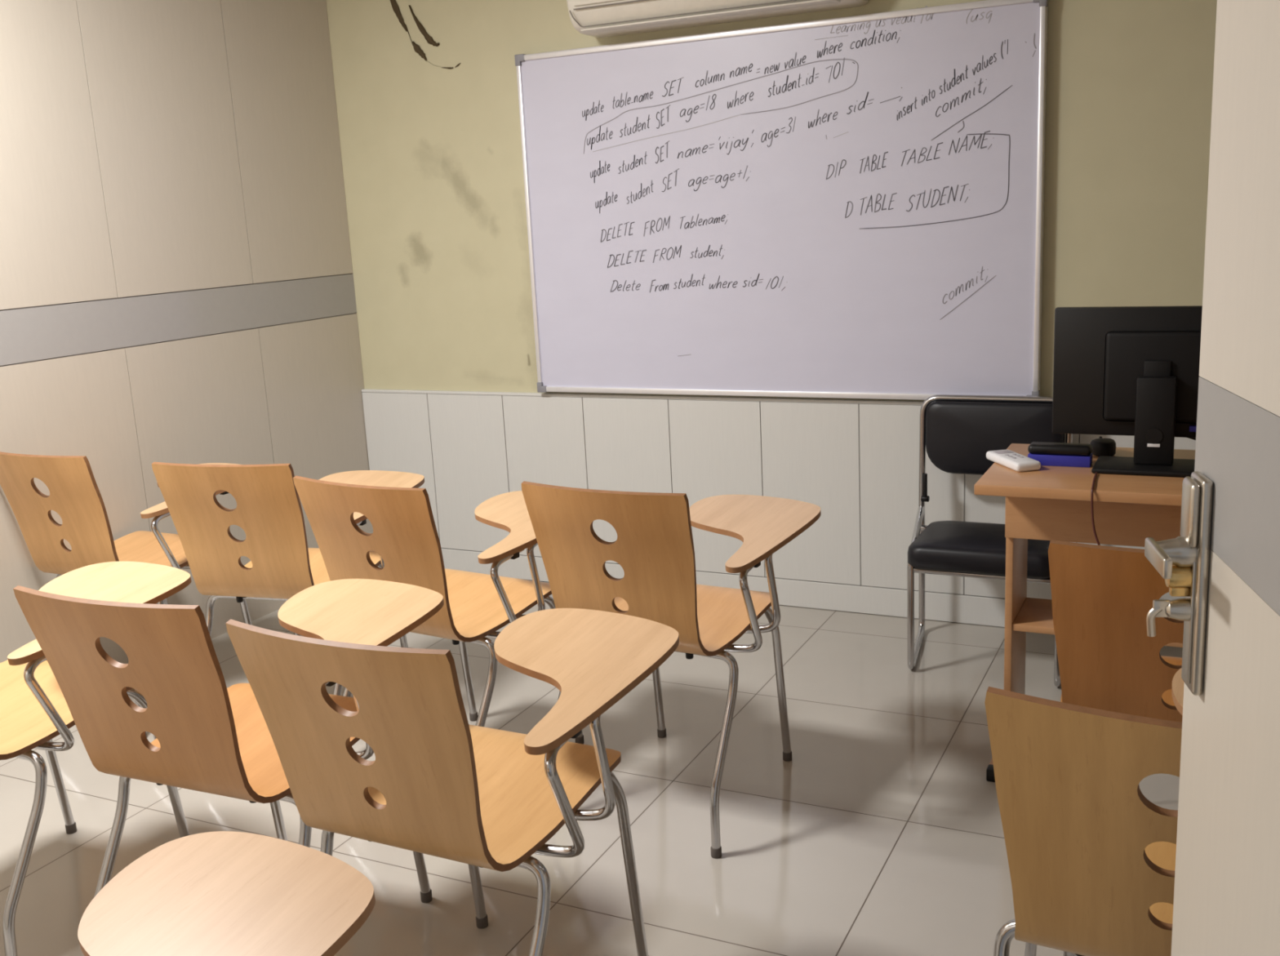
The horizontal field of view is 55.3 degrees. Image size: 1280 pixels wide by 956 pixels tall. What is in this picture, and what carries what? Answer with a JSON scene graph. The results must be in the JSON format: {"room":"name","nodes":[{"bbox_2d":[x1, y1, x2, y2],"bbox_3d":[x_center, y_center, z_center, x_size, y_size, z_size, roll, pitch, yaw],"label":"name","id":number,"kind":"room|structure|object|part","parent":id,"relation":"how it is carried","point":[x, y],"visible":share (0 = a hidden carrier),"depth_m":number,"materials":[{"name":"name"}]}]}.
{"room":"classroom","nodes":[
{"label":"classroom","id":0,"kind":"room"},
{"bbox_2d":[0,0,373,663],"bbox_3d":[-2.026,-0.536,3.369,0.120,2.650,3.680,3,14,26],"label":"wall","id":1,"kind":"structure","parent":0,"point":[177,282],"depth_m":4.11,"materials":[{"name":"beige paint"}]},
{"bbox_2d":[0,566,1182,955],"bbox_3d":[-0.230,1.116,1.839,4.844,0.100,5.740,3,14,26],"label":"floor","id":2,"kind":"structure","parent":0,"point":[882,833],"depth_m":2.93,"materials":[{"name":"tile"}]},
{"bbox_2d":[0,561,191,955],"bbox_3d":[-1.317,0.522,2.604,0.534,0.841,0.657,2,13,23],"label":"chair","id":3,"kind":"object","parent":2,"relation":"on","point":[34,710],"visible":0.61,"depth_m":2.61,"materials":[{"name":"brown wood"}]},
{"bbox_3d":[-1.451,0.362,2.346,0.414,0.404,0.160,2,13,23],"label":"backrest","id":4,"kind":"part","parent":3,"relation":"part of","materials":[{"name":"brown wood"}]},
{"bbox_3d":[-1.241,0.758,2.418,0.112,0.412,0.169,2,13,23],"label":"leg","id":5,"kind":"part","parent":3,"relation":"part of","materials":[{"name":"silver metal"}]},
{"bbox_3d":[-1.416,0.649,2.895,0.039,0.438,0.138,-3,12,-1],"label":"leg","id":6,"kind":"part","parent":3,"relation":"part of","materials":[{"name":"silver metal"}]},
{"bbox_3d":[-1.338,0.485,2.625,0.410,0.044,0.380,2,13,23],"label":"seat","id":7,"kind":"part","parent":3,"relation":"part of","materials":[{"name":"brown wood"}]},
{"bbox_3d":[-1.102,0.662,2.763,0.138,0.438,0.039,-14,17,-41],"label":"leg","id":8,"kind":"part","parent":3,"relation":"part of","materials":[{"name":"silver metal"}]},
{"bbox_2d":[0,451,252,737],"bbox_3d":[-1.520,0.279,3.766,0.534,0.841,0.657,3,14,26],"label":"chair","id":9,"kind":"object","parent":2,"relation":"on","point":[75,495],"visible":0.43,"depth_m":3.50,"materials":[{"name":"brown wood"}]},
{"bbox_3d":[-1.668,0.117,3.517,0.414,0.404,0.160,3,14,26],"label":"backrest","id":10,"kind":"part","parent":9,"relation":"part of","materials":[{"name":"brown wood"}]},
{"bbox_3d":[-1.459,0.515,3.577,0.112,0.412,0.169,3,14,26],"label":"leg","id":11,"kind":"part","parent":9,"relation":"part of","materials":[{"name":"silver metal"}]},
{"bbox_3d":[-1.540,0.240,3.789,0.410,0.044,0.380,3,14,26],"label":"seat","id":12,"kind":"part","parent":9,"relation":"part of","materials":[{"name":"brown wood"}]},
{"bbox_3d":[-1.298,0.420,3.912,0.138,0.438,0.039,-13,16,-38],"label":"leg","id":13,"kind":"part","parent":9,"relation":"part of","materials":[{"name":"silver metal"}]},
{"bbox_2d":[77,831,375,955],"bbox_3d":[-0.631,0.772,1.303,0.534,0.841,0.657,3,14,24],"label":"chair","id":14,"kind":"object","parent":2,"relation":"on","point":[218,893],"visible":1,"depth_m":1.39,"materials":[{"name":"brown wood"}]},
{"bbox_2d":[13,578,444,902],"bbox_3d":[-0.724,0.543,2.371,0.534,0.841,0.657,3,13,24],"label":"chair","id":15,"kind":"object","parent":2,"relation":"on","point":[214,738],"visible":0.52,"depth_m":2.13,"materials":[{"name":"brown wood"}]},
{"bbox_3d":[-0.982,0.764,2.330,0.112,0.412,0.169,3,13,24],"label":"leg","id":16,"kind":"part","parent":15,"relation":"part of","materials":[{"name":"silver metal"}]},
{"bbox_3d":[-0.862,0.382,2.115,0.414,0.404,0.160,3,13,24],"label":"backrest","id":17,"kind":"part","parent":15,"relation":"part of","materials":[{"name":"brown wood"}]},
{"bbox_3d":[-0.745,0.505,2.392,0.410,0.044,0.380,3,13,24],"label":"seat","id":18,"kind":"part","parent":15,"relation":"part of","materials":[{"name":"brown wood"}]},
{"bbox_3d":[-0.818,0.669,2.664,0.039,0.438,0.138,-3,12,0],"label":"leg","id":19,"kind":"part","parent":15,"relation":"part of","materials":[{"name":"silver metal"}]},
{"bbox_3d":[-0.652,0.779,2.184,0.112,0.412,0.169,3,13,24],"label":"leg","id":20,"kind":"part","parent":15,"relation":"part of","materials":[{"name":"silver metal"}]},
{"bbox_3d":[-0.507,0.683,2.526,0.138,0.438,0.039,-14,16,-40],"label":"leg","id":21,"kind":"part","parent":15,"relation":"part of","materials":[{"name":"silver metal"}]},
{"bbox_2d":[151,462,424,695],"bbox_3d":[-0.947,0.307,3.502,0.534,0.841,0.657,1,13,17],"label":"chair","id":22,"kind":"object","parent":2,"relation":"on","point":[282,565],"visible":0.53,"depth_m":3.22,"materials":[{"name":"brown wood"}]},
{"bbox_3d":[-1.191,0.535,3.427,0.112,0.412,0.169,1,13,17],"label":"leg","id":23,"kind":"part","parent":22,"relation":"part of","materials":[{"name":"silver metal"}]},
{"bbox_3d":[-1.056,0.148,3.231,0.414,0.404,0.160,1,13,17],"label":"backrest","id":24,"kind":"part","parent":22,"relation":"part of","materials":[{"name":"brown wood"}]},
{"bbox_3d":[-0.972,0.289,3.519,0.280,0.048,0.276,1,13,17],"label":"seat frame","id":25,"kind":"part","parent":22,"relation":"part of","materials":[{"name":"silver metal"}]},
{"bbox_3d":[-0.971,0.270,3.520,0.410,0.044,0.380,1,13,17],"label":"seat","id":26,"kind":"part","parent":22,"relation":"part of","materials":[{"name":"brown wood"}]},
{"bbox_3d":[-0.846,0.539,3.324,0.112,0.412,0.169,1,13,17],"label":"leg","id":27,"kind":"part","parent":22,"relation":"part of","materials":[{"name":"silver metal"}]},
{"bbox_3d":[-0.748,0.443,3.683,0.039,0.438,0.138,8,16,40],"label":"leg","id":28,"kind":"part","parent":22,"relation":"part of","materials":[{"name":"silver metal"}]},
{"bbox_2d":[293,475,584,743],"bbox_3d":[-0.453,0.360,3.143,0.534,0.841,0.657,5,14,31],"label":"chair","id":29,"kind":"object","parent":2,"relation":"on","point":[405,535],"visible":0.58,"depth_m":2.92,"materials":[{"name":"brown wood"}]},
{"bbox_3d":[-0.719,0.574,3.138,0.112,0.412,0.169,5,14,31],"label":"leg","id":30,"kind":"part","parent":29,"relation":"part of","materials":[{"name":"silver metal"}]},
{"bbox_3d":[-0.618,0.197,2.906,0.414,0.404,0.160,5,14,31],"label":"backrest","id":31,"kind":"part","parent":29,"relation":"part of","materials":[{"name":"brown wood"}]},
{"bbox_3d":[-0.511,0.482,3.447,0.039,0.438,0.138,-1,12,8],"label":"leg","id":32,"kind":"part","parent":29,"relation":"part of","materials":[{"name":"silver metal"}]},
{"bbox_3d":[-0.412,0.599,2.951,0.112,0.412,0.169,5,14,31],"label":"leg","id":33,"kind":"part","parent":29,"relation":"part of","materials":[{"name":"silver metal"}]},
{"bbox_3d":[-0.469,0.322,3.167,0.410,0.044,0.380,5,14,31],"label":"seat","id":34,"kind":"part","parent":29,"relation":"part of","materials":[{"name":"brown wood"}]},
{"bbox_3d":[-0.221,0.506,3.270,0.138,0.438,0.039,-11,15,-33],"label":"leg","id":35,"kind":"part","parent":29,"relation":"part of","materials":[{"name":"metal"}]},
{"bbox_2d":[225,608,679,955],"bbox_3d":[-0.267,0.577,2.111,0.534,0.841,0.657,3,14,27],"label":"chair","id":36,"kind":"object","parent":2,"relation":"on","point":[437,784],"visible":0.98,"depth_m":1.91,"materials":[{"name":"brown wood"}]},
{"bbox_3d":[-0.528,0.795,2.083,0.112,0.412,0.169,3,14,27],"label":"leg","id":37,"kind":"part","parent":36,"relation":"part of","materials":[{"name":"silver metal"}]},
{"bbox_3d":[-0.415,0.415,1.862,0.414,0.404,0.160,3,14,27],"label":"backrest","id":38,"kind":"part","parent":36,"relation":"part of","materials":[{"name":"brown wood"}]},
{"bbox_3d":[-0.348,0.701,2.409,0.039,0.438,0.138,-2,12,3],"label":"leg","id":39,"kind":"part","parent":36,"relation":"part of","materials":[{"name":"silver metal"}]},
{"bbox_3d":[-0.286,0.538,2.133,0.410,0.044,0.380,3,14,27],"label":"seat","id":40,"kind":"part","parent":36,"relation":"part of","materials":[{"name":"brown wood"}]},
{"bbox_3d":[-0.206,0.814,1.922,0.112,0.412,0.169,3,14,27],"label":"leg","id":41,"kind":"part","parent":36,"relation":"part of","materials":[{"name":"silver metal"}]},
{"bbox_3d":[-0.044,0.719,2.256,0.138,0.438,0.039,-13,16,-38],"label":"leg","id":42,"kind":"part","parent":36,"relation":"part of","materials":[{"name":"silver metal"}]},
{"bbox_2d":[521,480,821,858],"bbox_3d":[0.105,0.370,2.969,0.534,0.841,0.657,4,14,29],"label":"chair","id":43,"kind":"object","parent":2,"relation":"on","point":[653,547],"visible":0.86,"depth_m":2.74,"materials":[{"name":"brown wood"}]},
{"bbox_3d":[-0.051,0.207,2.725,0.414,0.404,0.160,4,14,29],"label":"backrest","id":44,"kind":"part","parent":43,"relation":"part of","materials":[{"name":"brown wood"}]},
{"bbox_3d":[0.035,0.493,3.270,0.039,0.438,0.138,-2,12,5],"label":"leg","id":45,"kind":"part","parent":43,"relation":"part of","materials":[{"name":"silver metal"}]},
{"bbox_3d":[0.087,0.332,2.992,0.410,0.044,0.380,4,14,29],"label":"seat","id":46,"kind":"part","parent":43,"relation":"part of","materials":[{"name":"brown wood"}]},
{"bbox_3d":[0.156,0.608,2.778,0.112,0.412,0.169,4,14,29],"label":"leg","id":47,"kind":"part","parent":43,"relation":"part of","materials":[{"name":"silver metal"}]},
{"bbox_3d":[0.332,0.514,3.106,0.138,0.438,0.039,-12,15,-35],"label":"leg","id":48,"kind":"part","parent":43,"relation":"part of","materials":[{"name":"silver metal"}]},
{"bbox_2d":[906,394,1072,687],"bbox_3d":[1.056,0.176,3.730,0.501,0.800,0.434,3,14,26],"label":"chair","id":49,"kind":"object","parent":2,"relation":"on","point":[957,432],"visible":0.59,"depth_m":3.78,"materials":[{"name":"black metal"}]},
{"bbox_3d":[0.876,0.341,3.861,0.027,0.439,0.397,1,13,18],"label":"leg frame","id":50,"kind":"part","parent":49,"relation":"part of","materials":[{"name":"silver metal"}]},
{"bbox_3d":[1.050,0.204,3.685,0.428,0.083,0.337,3,14,26],"label":"seat","id":51,"kind":"part","parent":49,"relation":"part of","materials":[{"name":"black leather"}]},
{"bbox_3d":[1.109,-0.122,3.841,0.424,0.232,0.054,3,11,26],"label":"backrest","id":52,"kind":"part","parent":49,"relation":"part of","materials":[{"name":"black leather"}]},
{"bbox_3d":[1.116,-0.075,3.861,0.471,0.371,0.043,3,14,26],"label":"frame","id":53,"kind":"part","parent":49,"relation":"part of","materials":[{"name":"silver metal"}]},
{"bbox_3d":[1.269,0.362,3.671,0.025,0.439,0.394,2,13,21],"label":"leg frame","id":54,"kind":"part","parent":49,"relation":"part of","materials":[{"name":"silver metal"}]},
{"bbox_2d":[984,667,1184,955],"bbox_3d":[0.784,0.613,1.699,0.534,0.841,0.657,4,14,28],"label":"chair","id":55,"kind":"object","parent":2,"relation":"on","point":[1091,860],"visible":0.69,"depth_m":1.48,"materials":[{"name":"brown wood"}]},
{"bbox_3d":[0.520,0.830,1.679,0.112,0.412,0.169,4,14,28],"label":"leg","id":56,"kind":"part","parent":55,"relation":"part of","materials":[{"name":"silver metal"}]},
{"bbox_3d":[0.711,0.736,1.999,0.039,0.438,0.138,-2,12,5],"label":"leg","id":57,"kind":"part","parent":55,"relation":"part of","materials":[{"name":"silver metal"}]},
{"bbox_3d":[0.766,0.575,1.722,0.410,0.044,0.380,4,14,28],"label":"seat","id":58,"kind":"part","parent":55,"relation":"part of","materials":[{"name":"brown wood"}]},
{"bbox_2d":[973,443,1195,782],"bbox_3d":[1.391,0.353,2.962,1.052,0.750,0.527,3,14,26],"label":"desk","id":59,"kind":"object","parent":2,"relation":"on","point":[1047,503],"visible":0.38,"depth_m":2.96,"materials":[{"name":"laminate"}]},
{"bbox_2d":[986,449,1040,471],"bbox_3d":[0.937,-0.045,3.073,0.066,0.025,0.176,-5,12,-9],"label":"remote control","id":60,"kind":"object","parent":59,"relation":"on","point":[1011,460],"visible":1,"depth_m":3.04,"materials":[{"name":"white plastic"}]},
{"bbox_3d":[0.989,0.316,3.215,0.018,0.692,0.240,3,14,26],"label":"panel","id":61,"kind":"part","parent":59,"relation":"part of","materials":[{"name":"laminate"}]},
{"bbox_2d":[1027,441,1093,467],"bbox_3d":[1.047,-0.059,3.049,0.150,0.052,0.054,3,14,26],"label":"eraser","id":62,"kind":"object","parent":59,"relation":"on","point":[1048,454],"visible":0.94,"depth_m":3.02,"materials":[{"name":"blue plastic"}]},
{"bbox_3d":[1.346,0.100,2.839,0.966,0.146,0.015,3,14,26],"label":"panel","id":63,"kind":"part","parent":59,"relation":"part of","materials":[{"name":"laminate"}]},
{"bbox_2d":[1090,471,1100,545],"bbox_3d":[1.075,0.393,2.839,0.106,0.757,0.339,3,14,26],"label":"hanging cable","id":64,"kind":"object","parent":59,"relation":"hanging from","point":[1095,473],"visible":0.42,"depth_m":2.78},
{"bbox_2d":[1012,597,1182,647],"bbox_3d":[1.417,0.380,3.017,0.930,0.018,0.230,3,14,26],"label":"shelf","id":65,"kind":"object","parent":59,"relation":"attached to","point":[1032,615],"depth_m":3.15,"materials":[{"name":"laminate"}]},
{"bbox_2d":[1089,435,1115,456],"bbox_3d":[1.190,-0.082,3.143,0.062,0.042,0.093,-1,12,9],"label":"computer mouse","id":66,"kind":"object","parent":59,"relation":"on","point":[1101,446],"visible":0.96,"depth_m":3.11,"materials":[{"name":"black plastic"}]},
{"bbox_2d":[1052,305,1202,477],"bbox_3d":[1.332,-0.214,2.907,0.632,0.386,0.262,-1,12,7],"label":"computer monitor","id":67,"kind":"object","parent":59,"relation":"on","point":[1128,371],"visible":0.55,"depth_m":2.94,"materials":[{"name":"black plastic"}]},
{"bbox_3d":[1.227,-0.078,2.922,0.028,0.008,0.002,3,14,26],"label":"label plate","id":68,"kind":"part","parent":67,"relation":"part of","materials":[{"name":"white plastic"}]},
{"bbox_2d":[1024,539,1183,955],"bbox_3d":[1.047,0.462,2.330,0.534,0.841,0.657,3,13,24],"label":"chair","id":69,"kind":"object","parent":2,"relation":"on","point":[1103,597],"visible":0.28,"depth_m":2.09,"materials":[{"name":"brown wood"}]},
{"bbox_3d":[0.790,0.683,2.288,0.112,0.412,0.169,3,13,24],"label":"leg","id":70,"kind":"part","parent":69,"relation":"part of","materials":[{"name":"silver metal"}]},
{"bbox_3d":[0.910,0.301,2.073,0.414,0.404,0.160,3,13,24],"label":"backrest","id":71,"kind":"part","parent":69,"relation":"part of","materials":[{"name":"brown wood"}]},
{"bbox_3d":[1.026,0.424,2.351,0.410,0.044,0.380,3,13,24],"label":"seat","id":72,"kind":"part","parent":69,"relation":"part of","materials":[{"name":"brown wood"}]},
{"bbox_2d":[1144,0,1279,955],"bbox_3d":[0.483,0.190,0.795,0.094,2.058,0.996,-1,13,10],"label":"door","id":73,"kind":"structure","parent":2,"relation":"on","point":[1224,560],"depth_m":1.12,"materials":[{"name":"paint"}]},
{"bbox_3d":[0.527,0.080,1.201,0.043,0.031,0.084,-1,13,10],"label":"lever handle","id":74,"kind":"part","parent":73,"relation":"part of","materials":[{"name":"silver metal"}]},
{"bbox_3d":[0.546,0.034,1.214,0.009,0.066,0.041,-1,13,10],"label":"plate","id":75,"kind":"part","parent":73,"relation":"part of","materials":[{"name":"silver metal"}]},
{"bbox_3d":[0.559,0.106,1.229,0.011,0.223,0.048,-1,13,10],"label":"lock plate","id":76,"kind":"part","parent":73,"relation":"part of","materials":[{"name":"silver metal"}]},
{"bbox_2d":[325,0,1217,400],"bbox_3d":[0.922,-0.824,3.999,4.844,2.650,0.130,3,14,26],"label":"wall","id":77,"kind":"structure","parent":0,"point":[426,91],"depth_m":4.53,"materials":[{"name":"yellow paint"}]},
{"bbox_2d":[566,0,867,37],"bbox_3d":[0.228,-1.634,3.963,0.980,0.280,0.210,3,14,26],"label":"air conditioner","id":78,"kind":"object","parent":77,"relation":"attached to","point":[594,18],"visible":1,"depth_m":4.00,"materials":[{"name":"plastic"}]},
{"bbox_3d":[0.185,-1.644,3.872,0.910,0.182,0.012,3,14,26],"label":"panel","id":79,"kind":"part","parent":78,"relation":"part of","materials":[{"name":"plastic"}]},
{"bbox_2d":[440,547,1004,626],"bbox_3d":[0.953,0.436,4.204,4.603,0.098,0.008,3,14,26],"label":"baseboard","id":80,"kind":"structure","parent":77,"relation":"attached to","point":[966,609],"depth_m":4.33,"materials":[{"name":"laminate"}]},
{"bbox_2d":[361,388,1195,600],"bbox_3d":[0.940,0.115,4.143,4.604,0.756,0.023,3,14,26],"label":"wainscoting","id":81,"kind":"structure","parent":77,"relation":"attached to","point":[857,460],"depth_m":4.43,"materials":[{"name":"laminate"}]},
{"bbox_2d":[514,0,1048,399],"bbox_3d":[0.413,-0.884,4.144,1.832,1.226,0.053,3,14,26],"label":"whiteboard","id":82,"kind":"object","parent":77,"relation":"attached to","point":[852,206],"visible":1,"depth_m":4.07,"materials":[{"name":"metal"}]},
{"bbox_3d":[-0.400,-0.927,4.539,0.016,1.178,0.050,3,14,26],"label":"frame rail","id":83,"kind":"part","parent":82,"relation":"part of","materials":[{"name":"metal"}]},
{"bbox_3d":[0.384,-1.467,4.017,1.818,0.020,0.050,3,14,26],"label":"frame rail","id":84,"kind":"part","parent":82,"relation":"part of","materials":[{"name":"metal"}]},
{"bbox_3d":[0.444,-0.298,4.273,1.818,0.020,0.050,3,14,26],"label":"frame rail","id":85,"kind":"part","parent":82,"relation":"part of","materials":[{"name":"metal"}]},
{"bbox_3d":[1.228,-0.838,3.751,0.016,1.178,0.050,3,14,26],"label":"frame rail","id":86,"kind":"part","parent":82,"relation":"part of","materials":[{"name":"metal"}]}
]}

